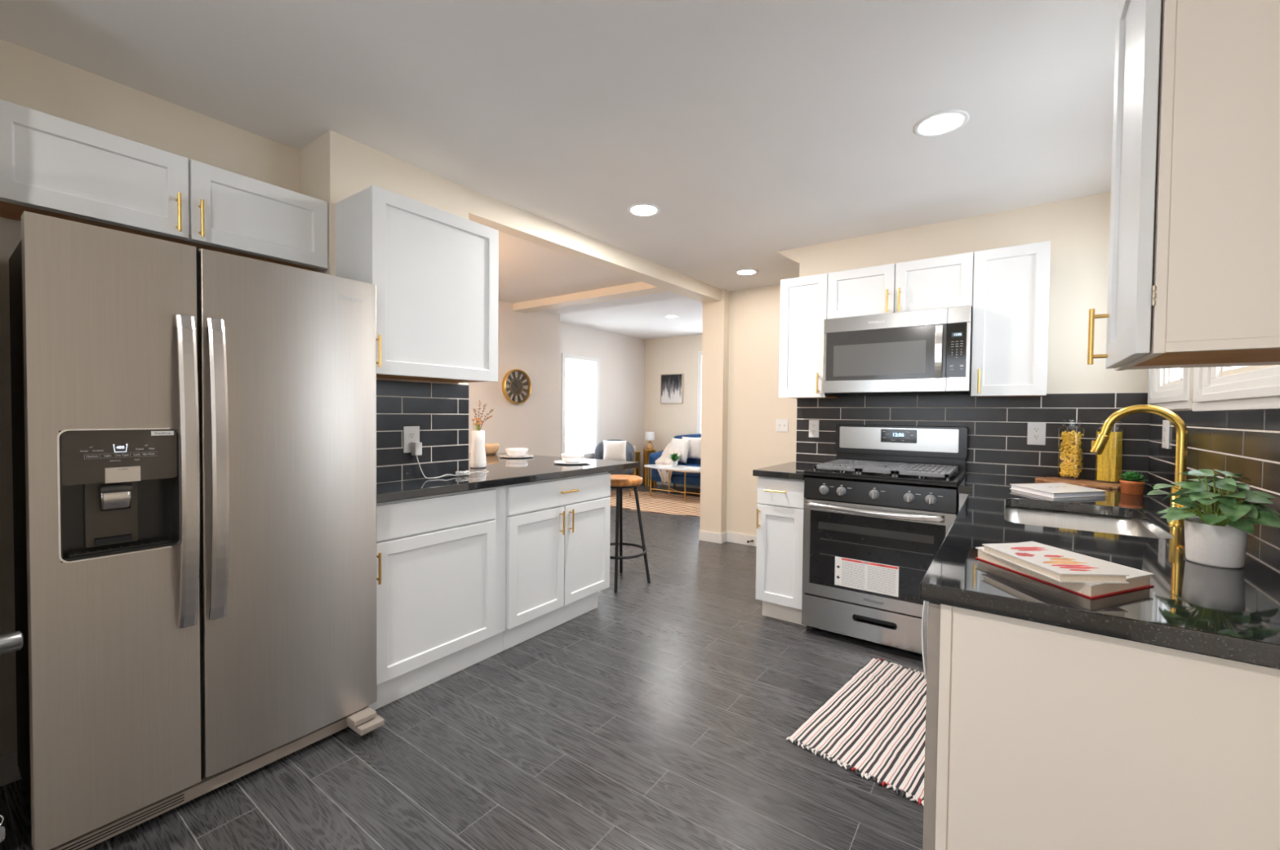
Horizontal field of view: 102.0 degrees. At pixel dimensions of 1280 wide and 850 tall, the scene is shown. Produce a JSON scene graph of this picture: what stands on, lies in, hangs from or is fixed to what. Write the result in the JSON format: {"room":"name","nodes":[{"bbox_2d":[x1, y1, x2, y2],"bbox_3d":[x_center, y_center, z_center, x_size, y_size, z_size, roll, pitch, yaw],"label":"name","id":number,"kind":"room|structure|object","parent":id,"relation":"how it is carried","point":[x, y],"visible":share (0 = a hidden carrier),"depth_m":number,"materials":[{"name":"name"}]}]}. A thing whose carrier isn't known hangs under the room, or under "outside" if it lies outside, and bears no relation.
{"room":"kitchen","nodes":[
{"label":"kitchen","id":0,"kind":"room"},
{"bbox_2d":[0,630,22,654],"bbox_3d":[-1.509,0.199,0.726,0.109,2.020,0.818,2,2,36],"label":"handle","id":1,"kind":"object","parent":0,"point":[13,641],"depth_m":1.02,"materials":[{"name":"metal"}]},
{"bbox_2d":[0,814,4,842],"bbox_3d":[-1.300,0.801,1.001,0.102,0.108,0.021,0,1,-16],"label":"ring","id":2,"kind":"object","parent":1,"relation":"hanging from","point":[2,828],"visible":1,"depth_m":1.02,"materials":[{"name":"silver metal"}]},
{"bbox_2d":[0,38,299,755],"bbox_3d":[-2.420,-0.026,1.327,0.100,2.443,2.740,2,2,36],"label":"wall","id":3,"kind":"structure","parent":0,"point":[31,79],"depth_m":1.80,"materials":[{"name":"beige paint"}]},
{"bbox_2d":[0,750,21,786],"bbox_3d":[-2.385,1.147,1.320,0.015,0.100,2.740,2,2,36],"label":"baseboard","id":4,"kind":"structure","parent":3,"relation":"attached to","point":[10,772],"depth_m":1.72,"materials":[{"name":"white paint"}]},
{"bbox_2d":[0,98,328,271],"bbox_3d":[-1.709,-0.809,1.922,0.330,0.284,0.921,2,2,36],"label":"upper cabinet","id":5,"kind":"object","parent":3,"relation":"attached to","point":[52,166],"visible":0.98,"depth_m":1.76,"materials":[{"name":"white paint"}]},
{"bbox_2d":[299,129,468,483],"bbox_3d":[-1.296,-0.044,2.635,0.405,2.443,0.695,2,2,36],"label":"wall","id":6,"kind":"structure","parent":0,"point":[334,167],"depth_m":2.33,"materials":[{"name":"beige paint"}]},
{"bbox_2d":[335,184,498,382],"bbox_3d":[-0.994,-0.585,2.388,0.350,0.745,0.621,2,2,36],"label":"upper cabinet","id":7,"kind":"object","parent":6,"relation":"attached to","point":[434,272],"visible":0.8,"depth_m":2.24,"materials":[{"name":"white paint"}]},
{"bbox_2d":[376,378,469,483],"bbox_3d":[-1.117,0.028,2.530,0.010,0.482,0.660,2,2,36],"label":"tiled wall","id":8,"kind":"structure","parent":6,"relation":"attached to","point":[441,411],"depth_m":2.58,"materials":[{"name":"tile"}]},
{"bbox_2d":[403,426,419,453],"bbox_3d":[-1.112,0.070,2.523,0.008,0.128,0.082,2,2,36],"label":"wall outlet","id":9,"kind":"object","parent":8,"relation":"attached to","point":[411,433],"visible":0.88,"depth_m":2.51,"materials":[{"name":"white plastic"}]},
{"bbox_2d":[408,432,414,437],"bbox_3d":[-1.110,0.050,2.521,0.002,0.028,0.031,2,2,36],"label":"receptacle","id":10,"kind":"object","parent":9,"relation":"attached to","point":[411,434],"depth_m":2.52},
{"bbox_2d":[468,188,720,302],"bbox_3d":[-0.108,-1.218,3.897,0.195,0.128,2.770,2,2,36],"label":"ceiling beam","id":11,"kind":"structure","parent":6,"relation":"attached to","point":[484,210],"depth_m":3.47,"materials":[{"name":"beige paint"}]},
{"bbox_2d":[411,441,488,479],"bbox_3d":[-0.952,0.173,2.693,0.110,0.182,0.474,1,1,29],"label":"charger","id":12,"kind":"object","parent":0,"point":[416,447],"visible":1,"depth_m":2.52,"materials":[{"name":"white plastic"}]},
{"bbox_2d":[0,483,924,849],"bbox_3d":[-0.165,1.194,3.766,7.800,0.060,9.900,2,2,36],"label":"floor","id":13,"kind":"structure","parent":0,"point":[660,715],"depth_m":1.88,"materials":[{"name":"grey wood"}]},
{"bbox_2d":[8,210,384,849],"bbox_3d":[-1.523,0.321,1.850,0.705,1.745,0.898,2,2,36],"label":"refrigerator","id":14,"kind":"object","parent":13,"relation":"on","point":[193,431],"visible":1,"depth_m":1.56,"materials":[{"name":"metal"}]},
{"bbox_2d":[368,485,506,710],"bbox_3d":[-0.988,0.747,2.467,0.320,0.876,0.702,2,2,36],"label":"base cabinet","id":15,"kind":"object","parent":13,"relation":"on","point":[441,558],"visible":0.66,"depth_m":2.36,"materials":[{"name":"white paint"}]},
{"bbox_2d":[502,471,610,650],"bbox_3d":[-0.675,0.734,3.193,0.658,0.876,0.838,2,2,36],"label":"base cabinet","id":16,"kind":"object","parent":13,"relation":"on","point":[557,543],"visible":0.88,"depth_m":2.96,"materials":[{"name":"white paint"}]},
{"bbox_2d":[376,452,639,502],"bbox_3d":[-1.153,0.269,3.275,1.525,0.038,1.835,2,2,36],"label":"countertop","id":17,"kind":"structure","parent":16,"relation":"on","point":[503,471],"depth_m":2.80,"materials":[{"name":"black stone"}]},
{"bbox_2d":[469,400,493,467],"bbox_3d":[-0.952,0.051,3.116,0.140,0.409,0.098,0,1,-14],"label":"flower vase","id":18,"kind":"object","parent":17,"relation":"on","point":[477,455],"visible":1,"depth_m":3.08,"materials":[{"name":"white ceramic"}]},
{"bbox_2d":[484,443,499,453],"bbox_3d":[-1.204,0.192,4.132,0.160,0.076,0.160,2,2,36],"label":"bowl","id":19,"kind":"object","parent":17,"relation":"on","point":[490,448],"visible":0.71,"depth_m":4.08,"materials":[{"name":"beige wood"}]},
{"bbox_2d":[499,454,533,457],"bbox_3d":[-0.920,0.234,3.861,0.250,0.012,0.250,2,2,36],"label":"plate","id":20,"kind":"object","parent":17,"relation":"on","point":[501,455],"visible":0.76,"depth_m":3.82,"materials":[{"name":"white ceramic"}]},
{"bbox_2d":[505,447,528,457],"bbox_3d":[-0.920,0.205,3.861,0.168,0.059,0.168,2,2,36],"label":"bowl","id":21,"kind":"object","parent":20,"relation":"on","point":[514,451],"visible":1,"depth_m":3.80,"materials":[{"name":"white ceramic"}]},
{"bbox_2d":[554,460,591,464],"bbox_3d":[-0.449,0.248,3.438,0.244,0.012,0.244,2,2,36],"label":"plate","id":22,"kind":"object","parent":17,"relation":"on","point":[562,462],"visible":0.77,"depth_m":3.39,"materials":[{"name":"white ceramic"}]},
{"bbox_2d":[560,453,584,462],"bbox_3d":[-0.448,0.220,3.437,0.156,0.057,0.156,2,2,36],"label":"bowl","id":23,"kind":"object","parent":22,"relation":"on","point":[566,457],"visible":0.99,"depth_m":3.38,"materials":[{"name":"white ceramic"}]},
{"bbox_2d":[609,474,650,592],"bbox_3d":[-0.154,0.774,3.825,0.414,0.781,0.414,0,2,-34],"label":"bar stool","id":24,"kind":"object","parent":13,"relation":"on","point":[619,482],"visible":0.7,"depth_m":3.78,"materials":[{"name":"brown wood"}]},
{"bbox_2d":[627,450,640,486],"bbox_3d":[-0.103,0.748,8.844,0.244,0.599,0.243,2,2,36],"label":"side table","id":25,"kind":"object","parent":13,"relation":"on","point":[637,453],"visible":0.41,"depth_m":8.76,"materials":[{"name":"gold metal"}]},
{"bbox_2d":[642,448,657,486],"bbox_3d":[0.167,0.733,8.971,0.244,0.629,0.243,2,2,36],"label":"side table","id":26,"kind":"object","parent":13,"relation":"on","point":[646,452],"visible":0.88,"depth_m":8.89,"materials":[{"name":"gold metal"}]},
{"bbox_2d":[644,431,654,448],"bbox_3d":[0.172,0.268,8.960,0.164,0.300,0.164,2,2,36],"label":"table lamp","id":27,"kind":"object","parent":26,"relation":"on","point":[650,436],"visible":1,"depth_m":8.91,"materials":[{"name":"white fabric"}]},
{"bbox_2d":[608,490,700,515],"bbox_3d":[0.328,1.085,7.284,2.827,0.006,1.465,2,2,36],"label":"area rug","id":28,"kind":"object","parent":13,"relation":"on","point":[663,503],"visible":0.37,"depth_m":7.19,"materials":[{"name":"carpet"}]},
{"bbox_2d":[594,439,634,496],"bbox_3d":[-0.391,0.653,7.923,0.619,0.832,0.620,0,1,-9],"label":"armchair","id":29,"kind":"object","parent":28,"relation":"on","point":[599,449],"visible":0.3,"depth_m":7.99,"materials":[{"name":"grey fabric"}]},
{"bbox_2d":[603,440,626,461],"bbox_3d":[-0.385,0.402,7.897,0.360,0.333,0.144,1,1,0],"label":"throw pillow","id":30,"kind":"object","parent":29,"relation":"on","point":[613,450],"visible":0.91,"depth_m":7.85,"materials":[{"name":"white fabric"}]},
{"bbox_2d":[644,464,700,502],"bbox_3d":[0.614,0.847,7.521,1.220,0.462,0.480,2,2,36],"label":"coffee table","id":31,"kind":"object","parent":28,"relation":"on","point":[665,467],"visible":0.64,"depth_m":7.51,"materials":[{"name":"white stone"}]},
{"bbox_2d":[667,452,680,466],"bbox_3d":[0.528,0.505,7.580,0.229,0.216,0.202,0,2,-33],"label":"potted plant","id":32,"kind":"object","parent":31,"relation":"on","point":[674,457],"visible":1,"depth_m":7.54,"materials":[{"name":"green plant"}]},
{"bbox_2d":[684,466,700,469],"bbox_3d":[0.763,0.615,7.386,0.230,0.012,0.160,2,2,36],"label":"magazine","id":33,"kind":"object","parent":31,"relation":"on","point":[692,468],"visible":0.76,"depth_m":7.33,"materials":[{"name":"white paper"}]},
{"bbox_2d":[648,433,701,491],"bbox_3d":[1.058,0.610,8.029,1.800,0.938,0.790,2,2,36],"label":"sofa","id":34,"kind":"object","parent":13,"relation":"on","point":[691,478],"visible":0.12,"depth_m":8.19,"materials":[{"name":"blue fabric"}]},
{"bbox_2d":[654,441,680,483],"bbox_3d":[0.520,0.569,8.264,0.397,0.664,0.608,2,2,36],"label":"throw blanket","id":35,"kind":"object","parent":34,"relation":"on","point":[664,459],"visible":0.62,"depth_m":8.12,"materials":[{"name":"beige fabric"}]},
{"bbox_2d":[654,462,700,477],"bbox_3d":[1.007,0.708,7.962,1.500,0.135,0.620,2,2,36],"label":"seat cushion","id":36,"kind":"object","parent":34,"relation":"on","point":[675,473],"depth_m":7.95,"materials":[{"name":"blue fabric"}]},
{"bbox_2d":[670,437,690,463],"bbox_3d":[0.626,0.408,8.329,0.175,0.388,0.420,-1,2,-42],"label":"throw pillow","id":37,"kind":"object","parent":34,"relation":"on","point":[683,445],"visible":0.8,"depth_m":8.21,"materials":[{"name":"white fabric"}]},
{"bbox_2d":[681,436,701,459],"bbox_3d":[0.838,0.369,8.349,0.403,0.354,0.130,2,2,36],"label":"throw pillow","id":38,"kind":"object","parent":34,"relation":"on","point":[695,448],"visible":0.54,"depth_m":8.28,"materials":[{"name":"white fabric"}]},
{"bbox_2d":[755,476,806,626],"bbox_3d":[1.022,0.747,3.351,0.289,0.876,0.734,2,2,36],"label":"base cabinet","id":39,"kind":"object","parent":13,"relation":"on","point":[780,508],"visible":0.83,"depth_m":3.09,"materials":[{"name":"white paint"}]},
{"bbox_2d":[752,461,820,479],"bbox_3d":[1.019,0.290,3.349,0.311,0.038,0.713,2,2,36],"label":"countertop","id":40,"kind":"structure","parent":39,"relation":"on","point":[790,470],"depth_m":3.13,"materials":[{"name":"black stone"}]},
{"bbox_2d":[786,657,926,805],"bbox_3d":[1.071,1.205,2.153,0.527,0.013,0.955,2,2,43],"label":"floor mat","id":41,"kind":"object","parent":13,"relation":"on","point":[874,725],"visible":0.72,"depth_m":2.06,"materials":[{"name":"fabric"}]},
{"bbox_2d":[801,424,968,653],"bbox_3d":[1.434,0.602,3.023,0.753,1.190,0.759,2,2,36],"label":"gas range","id":42,"kind":"object","parent":13,"relation":"on","point":[877,516],"visible":0.99,"depth_m":2.81,"materials":[{"name":"silver metal"}]},
{"bbox_2d":[804,468,966,487],"bbox_3d":[1.431,0.279,3.009,0.751,0.027,0.649,2,2,36],"label":"cooktop","id":43,"kind":"object","parent":42,"relation":"in","point":[897,479],"depth_m":2.77,"materials":[{"name":"black metal"}]},
{"bbox_2d":[922,601,940,849],"bbox_3d":[1.023,0.802,1.139,0.728,0.868,0.614,2,2,36],"label":"dishwasher","id":44,"kind":"object","parent":13,"relation":"on","point":[934,609],"visible":0.02,"depth_m":1.06,"materials":[{"name":"grey plastic"}]},
{"bbox_2d":[921,600,928,679],"bbox_3d":[0.846,0.567,1.500,0.044,0.308,0.101,2,2,36],"label":"dish towel","id":45,"kind":"object","parent":44,"relation":"hanging from","point":[925,610],"visible":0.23,"depth_m":1.49,"materials":[{"name":"white fabric"}]},
{"bbox_2d":[958,493,968,512],"bbox_3d":[2.080,0.775,2.612,0.774,0.876,0.680,2,2,36],"label":"base cabinet","id":46,"kind":"object","parent":13,"relation":"on","point":[962,497],"visible":0.03,"depth_m":2.54,"materials":[{"name":"white paint"}]},
{"bbox_2d":[920,472,1279,669],"bbox_3d":[1.560,0.329,1.871,0.778,0.038,2.486,2,2,36],"label":"countertop","id":47,"kind":"structure","parent":46,"relation":"on","point":[1232,614],"depth_m":1.06,"materials":[{"name":"black stone"}]},
{"bbox_2d":[1009,482,1106,497],"bbox_3d":[1.881,0.292,2.332,0.386,0.022,0.264,0,1,-14],"label":"book","id":48,"kind":"object","parent":47,"relation":"on","point":[1052,490],"visible":1,"depth_m":2.27,"materials":[{"name":"paper"}]},
{"bbox_2d":[975,541,1154,599],"bbox_3d":[0.912,0.307,1.131,0.200,0.026,0.306,0,1,-10],"label":"book","id":49,"kind":"object","parent":47,"relation":"on","point":[1137,579],"visible":0.32,"depth_m":1.04,"materials":[{"name":"white paper"}]},
{"bbox_2d":[982,542,1128,583],"bbox_3d":[0.857,0.286,1.097,0.141,0.017,0.245,1,1,2],"label":"book","id":50,"kind":"object","parent":49,"relation":"on","point":[1055,564],"visible":1,"depth_m":1.05,"materials":[{"name":"white paper"}]},
{"bbox_2d":[1011,546,1097,570],"bbox_3d":[0.863,0.278,1.084,0.144,0.001,0.188,2,2,36],"label":"picture","id":51,"kind":"object","parent":50,"relation":"on","point":[1080,567],"depth_m":1.09},
{"bbox_2d":[1035,476,1120,488],"bbox_3d":[2.253,0.294,2.643,0.234,0.012,0.375,0,1,-18],"label":"cutting board","id":52,"kind":"object","parent":47,"relation":"on","point":[1083,482],"visible":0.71,"depth_m":2.61,"materials":[{"name":"brown wood"}]},
{"bbox_3d":[2.276,0.129,2.733,0.111,0.311,0.111,2,2,36],"label":"glass jar","id":53,"kind":"object","parent":52,"relation":"on","visible":0},
{"bbox_2d":[1058,430,1084,477],"bbox_3d":[2.275,0.151,2.733,0.079,0.249,0.081,0,1,-29],"label":"pasta","id":54,"kind":"object","parent":53,"relation":"in","point":[1068,467],"visible":1,"depth_m":2.71,"materials":[{"name":"yellow food"}]},
{"bbox_2d":[1004,506,1159,537],"bbox_3d":[1.513,0.449,1.808,0.427,0.197,0.662,2,2,36],"label":"sink","id":55,"kind":"object","parent":47,"relation":"in","point":[1045,517],"visible":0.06,"depth_m":2.04,"materials":[{"name":"metal"}]},
{"bbox_2d":[1118,470,1148,494],"bbox_3d":[2.199,0.256,2.315,0.093,0.102,0.096,1,1,0],"label":"potted succulent","id":56,"kind":"object","parent":47,"relation":"on","point":[1133,482],"visible":1,"depth_m":2.29,"materials":[{"name":"orange ceramic"}]},
{"bbox_2d":[1120,479,1145,494],"bbox_3d":[2.197,0.278,2.312,0.083,0.058,0.083,2,2,36],"label":"pot","id":57,"kind":"object","parent":56,"relation":"on","point":[1132,486],"depth_m":2.29,"materials":[{"name":"ceramic"}]},
{"bbox_2d":[1089,404,1191,525],"bbox_3d":[1.616,0.124,1.675,0.239,0.382,0.100,2,2,36],"label":"kitchen faucet","id":58,"kind":"object","parent":47,"relation":"on","point":[1098,446],"visible":0.91,"depth_m":1.65,"materials":[{"name":"gold metal"}]},
{"bbox_2d":[1189,515,1199,518],"bbox_3d":[1.544,0.286,1.432,0.042,0.067,0.042,2,2,36],"label":"canister","id":59,"kind":"object","parent":47,"relation":"on","point":[1193,517],"visible":0.14,"depth_m":1.43,"materials":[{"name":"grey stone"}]},
{"bbox_2d":[1146,469,1279,568],"bbox_3d":[1.339,0.214,1.212,0.236,0.218,0.221,2,2,36],"label":"potted plant","id":60,"kind":"object","parent":47,"relation":"on","point":[1219,539],"visible":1,"depth_m":1.18,"materials":[{"name":"green plant"}]},
{"bbox_2d":[934,604,1279,849],"bbox_3d":[0.891,0.803,0.865,0.692,0.876,0.026,2,2,36],"label":"cabinet end panel","id":61,"kind":"object","parent":13,"relation":"on","point":[1050,737],"visible":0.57,"depth_m":0.92,"materials":[{"name":"white laminate"}]},
{"bbox_2d":[468,300,555,456],"bbox_3d":[-2.234,-0.164,4.674,0.100,2.570,4.000,2,2,36],"label":"wall","id":62,"kind":"structure","parent":0,"point":[526,341],"depth_m":5.84,"materials":[{"name":"paint"}]},
{"bbox_2d":[502,368,531,404],"bbox_3d":[-1.362,-0.425,5.748,0.054,0.392,0.392,2,2,36],"label":"wall clock","id":63,"kind":"object","parent":62,"relation":"attached to","point":[516,383],"visible":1,"depth_m":5.76,"materials":[{"name":"gold metal"}]},
{"bbox_2d":[512,281,668,313],"bbox_3d":[-0.532,-1.279,5.197,2.010,0.075,0.180,2,2,36],"label":"trim","id":64,"kind":"structure","parent":62,"relation":"attached to","point":[640,288],"depth_m":5.11,"materials":[{"name":"beige paint"}]},
{"bbox_2d":[555,313,559,456],"bbox_3d":[-1.396,-0.199,6.582,0.960,2.570,0.080,2,2,36],"label":"wall","id":65,"kind":"structure","parent":0,"point":[557,316],"depth_m":6.29,"materials":[{"name":"paint"}]},
{"bbox_2d":[0,0,1119,314],"bbox_3d":[-0.745,-1.313,2.304,5.450,0.120,6.410,2,2,36],"label":"ceiling","id":66,"kind":"structure","parent":0,"point":[757,130],"depth_m":1.96,"materials":[{"name":"paint"}]},
{"bbox_2d":[626,203,660,217],"bbox_3d":[0.023,-1.258,3.037,0.196,0.007,0.196,2,2,36],"label":"recessed light","id":67,"kind":"object","parent":66,"relation":"in","point":[642,210],"visible":1,"depth_m":3.03,"materials":[{"name":"white plastic"}]},
{"bbox_2d":[734,268,758,275],"bbox_3d":[0.893,-1.279,4.342,0.196,0.007,0.196,2,2,36],"label":"recessed light","id":68,"kind":"object","parent":66,"relation":"in","point":[745,272],"visible":1,"depth_m":4.33,"materials":[{"name":"white plastic"}]},
{"bbox_2d":[913,109,968,137],"bbox_3d":[1.226,-1.224,2.110,0.196,0.007,0.196,2,2,36],"label":"recessed light","id":69,"kind":"object","parent":66,"relation":"in","point":[945,122],"visible":1,"depth_m":2.10,"materials":[{"name":"white plastic"}]},
{"bbox_2d":[559,321,644,476],"bbox_3d":[-0.843,-0.227,8.092,0.100,2.570,3.020,2,2,36],"label":"wall","id":70,"kind":"structure","parent":0,"point":[622,357],"depth_m":8.58,"materials":[{"name":"paint"}]},
{"bbox_2d":[560,352,599,457],"bbox_3d":[-0.925,-0.274,7.929,0.105,1.570,0.840,2,2,36],"label":"window","id":71,"kind":"structure","parent":70,"relation":"in","point":[588,417],"depth_m":7.93,"materials":[{"name":"white paint"}]},
{"bbox_2d":[564,360,594,453],"bbox_3d":[-0.934,-0.259,7.936,0.002,1.393,0.680,2,2,36],"label":"blind","id":72,"kind":"object","parent":71,"relation":"attached to","point":[588,417],"depth_m":7.94,"materials":[{"name":"fabric"}]},
{"bbox_2d":[560,297,702,339],"bbox_3d":[1.665,-1.507,6.350,6.250,0.120,3.300,2,2,36],"label":"ceiling","id":73,"kind":"structure","parent":0,"point":[646,320],"depth_m":7.27,"materials":[{"name":"paint"}]},
{"bbox_2d":[664,315,678,318],"bbox_3d":[0.427,-1.472,7.040,0.196,0.007,0.196,2,2,36],"label":"recessed light","id":74,"kind":"object","parent":73,"relation":"in","point":[666,316],"visible":1,"depth_m":7.01,"materials":[{"name":"white plastic"}]},
{"bbox_2d":[644,333,702,452],"bbox_3d":[2.545,-0.181,7.585,6.200,2.570,0.100,2,2,36],"label":"wall","id":75,"kind":"structure","parent":0,"point":[676,354],"depth_m":8.97,"materials":[{"name":"beige paint"}]},
{"bbox_2d":[660,373,683,403],"bbox_3d":[0.546,-0.625,8.926,0.440,0.505,0.033,2,2,36],"label":"framed picture","id":76,"kind":"object","parent":75,"relation":"attached to","point":[671,384],"visible":1,"depth_m":8.91,"materials":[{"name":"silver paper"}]},
{"bbox_2d":[656,481,700,488],"bbox_3d":[2.539,1.051,7.537,6.100,0.110,0.015,2,2,36],"label":"baseboard","id":77,"kind":"structure","parent":75,"relation":"attached to","point":[657,482],"depth_m":8.87,"materials":[{"name":"white paint"}]},
{"bbox_2d":[697,351,702,433],"bbox_3d":[1.437,-0.385,8.342,1.130,1.660,0.105,2,2,36],"label":"window","id":78,"kind":"structure","parent":75,"relation":"in","point":[700,353],"depth_m":8.61,"materials":[{"name":"white glass"}]},
{"bbox_2d":[699,284,796,535],"bbox_3d":[1.981,-0.047,4.254,3.233,2.443,0.215,2,2,36],"label":"wall","id":79,"kind":"structure","parent":0,"point":[741,405],"depth_m":4.98,"materials":[{"name":"beige paint"}]},
{"bbox_2d":[698,529,756,546],"bbox_3d":[1.915,1.124,4.249,3.183,0.100,0.130,2,2,36],"label":"baseboard","id":80,"kind":"structure","parent":79,"relation":"attached to","point":[709,536],"depth_m":5.02,"materials":[{"name":"white paint"}]},
{"bbox_2d":[775,418,788,431],"bbox_3d":[1.298,0.004,4.743,0.115,0.115,0.017,2,2,36],"label":"wall switch","id":81,"kind":"object","parent":79,"relation":"attached to","point":[781,424],"visible":1,"depth_m":4.75,"materials":[{"name":"white plastic"}]},
{"bbox_2d":[777,191,1150,485],"bbox_3d":[1.882,-0.025,3.246,2.120,2.443,0.111,2,2,36],"label":"wall","id":82,"kind":"structure","parent":0,"point":[1077,229],"depth_m":2.86,"materials":[{"name":"beige paint"}]},
{"bbox_2d":[778,273,837,398],"bbox_3d":[1.135,-0.573,3.481,0.306,0.785,0.342,2,2,36],"label":"upper cabinet","id":83,"kind":"object","parent":82,"relation":"attached to","point":[803,300],"visible":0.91,"depth_m":3.38,"materials":[{"name":"white paint"}]},
{"bbox_2d":[826,252,973,319],"bbox_3d":[1.579,-0.805,3.159,0.776,0.297,0.342,2,2,36],"label":"upper cabinet","id":84,"kind":"object","parent":82,"relation":"attached to","point":[946,281],"visible":0.88,"depth_m":3.02,"materials":[{"name":"white paint"}]},
{"bbox_2d":[822,305,973,396],"bbox_3d":[1.553,-0.415,3.136,0.770,0.477,0.419,2,2,36],"label":"microwave","id":85,"kind":"object","parent":84,"relation":"attached to","point":[925,352],"visible":1,"depth_m":2.97,"materials":[{"name":"grey metal"}]},
{"bbox_2d":[795,391,1150,484],"bbox_3d":[1.869,0.049,3.182,1.836,0.472,0.010,2,2,36],"label":"tiled wall","id":86,"kind":"structure","parent":82,"relation":"attached to","point":[997,426],"depth_m":3.00,"materials":[{"name":"tile"}]},
{"bbox_2d":[808,419,818,437],"bbox_3d":[1.220,0.026,3.635,0.070,0.122,0.008,2,2,36],"label":"wall outlet","id":87,"kind":"object","parent":86,"relation":"attached to","point":[813,424],"visible":1,"depth_m":3.63,"materials":[{"name":"white plastic"}]},
{"bbox_2d":[1026,422,1045,444],"bbox_3d":[2.229,0.048,2.912,0.082,0.128,0.008,2,2,36],"label":"wall outlet","id":88,"kind":"object","parent":86,"relation":"attached to","point":[1036,433],"visible":1,"depth_m":2.91,"materials":[{"name":"white plastic"}]},
{"bbox_2d":[1032,434,1039,439],"bbox_3d":[2.227,0.068,2.910,0.031,0.028,0.002,2,2,36],"label":"receptacle","id":89,"kind":"object","parent":88,"relation":"attached to","point":[1034,436],"depth_m":2.91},
{"bbox_2d":[1033,426,1039,431],"bbox_3d":[2.228,0.027,2.910,0.031,0.028,0.002,2,2,36],"label":"receptacle","id":90,"kind":"object","parent":88,"relation":"attached to","point":[1035,428],"depth_m":2.91,"materials":[{"name":"white plastic"}]},
{"bbox_2d":[970,240,1050,396],"bbox_3d":[2.026,-0.549,2.843,0.326,0.785,0.342,2,2,36],"label":"upper cabinet","id":91,"kind":"object","parent":82,"relation":"attached to","point":[1011,286],"visible":1,"depth_m":2.73,"materials":[{"name":"white paint"}]},
{"bbox_2d":[1151,364,1279,549],"bbox_3d":[1.101,0.031,0.429,0.120,2.443,5.379,2,2,36],"label":"wall","id":92,"kind":"structure","parent":0,"point":[1248,368],"depth_m":1.62,"materials":[{"name":"beige paint"}]},
{"bbox_2d":[1147,367,1193,409],"bbox_3d":[2.441,-0.531,2.301,0.155,0.930,0.747,2,2,36],"label":"window","id":93,"kind":"structure","parent":92,"relation":"in","point":[1176,396],"depth_m":2.32,"materials":[{"name":"white paint"}]},
{"bbox_2d":[1087,0,1279,370],"bbox_3d":[1.166,-0.543,0.982,0.440,0.834,0.422,2,2,36],"label":"upper cabinet","id":94,"kind":"object","parent":92,"relation":"attached to","point":[1193,281],"visible":1,"depth_m":0.89,"materials":[{"name":"white laminate"}]},
{"bbox_2d":[1147,408,1279,548],"bbox_3d":[1.883,0.132,1.636,0.010,0.374,2.489,2,2,36],"label":"tiled wall","id":95,"kind":"structure","parent":92,"relation":"attached to","point":[1246,442],"depth_m":1.67,"materials":[{"name":"tile"}]},
{"bbox_2d":[1161,419,1170,448],"bbox_3d":[2.386,0.042,2.351,0.008,0.128,0.110,2,2,36],"label":"wall outlet","id":96,"kind":"object","parent":95,"relation":"attached to","point":[1166,424],"visible":0.96,"depth_m":2.34,"materials":[{"name":"white plastic"}]},
{"bbox_2d":[1192,365,1279,411],"bbox_3d":[1.866,-0.514,1.497,0.155,0.940,1.120,2,2,36],"label":"window","id":97,"kind":"structure","parent":92,"relation":"in","point":[1260,388],"depth_m":1.61,"materials":[{"name":"white paint"}]},
{"bbox_3d":[2.368,0.133,2.611,0.111,0.311,0.111,2,2,36],"label":"glass jar","id":98,"kind":"object","parent":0,"visible":0},
{"bbox_2d":[1096,431,1122,481],"bbox_3d":[2.368,0.156,2.612,0.077,0.248,0.077,0,1,-29],"label":"spaghetti","id":99,"kind":"object","parent":98,"relation":"in","point":[1109,462],"visible":0.88,"depth_m":2.58,"materials":[{"name":"yellow food"}]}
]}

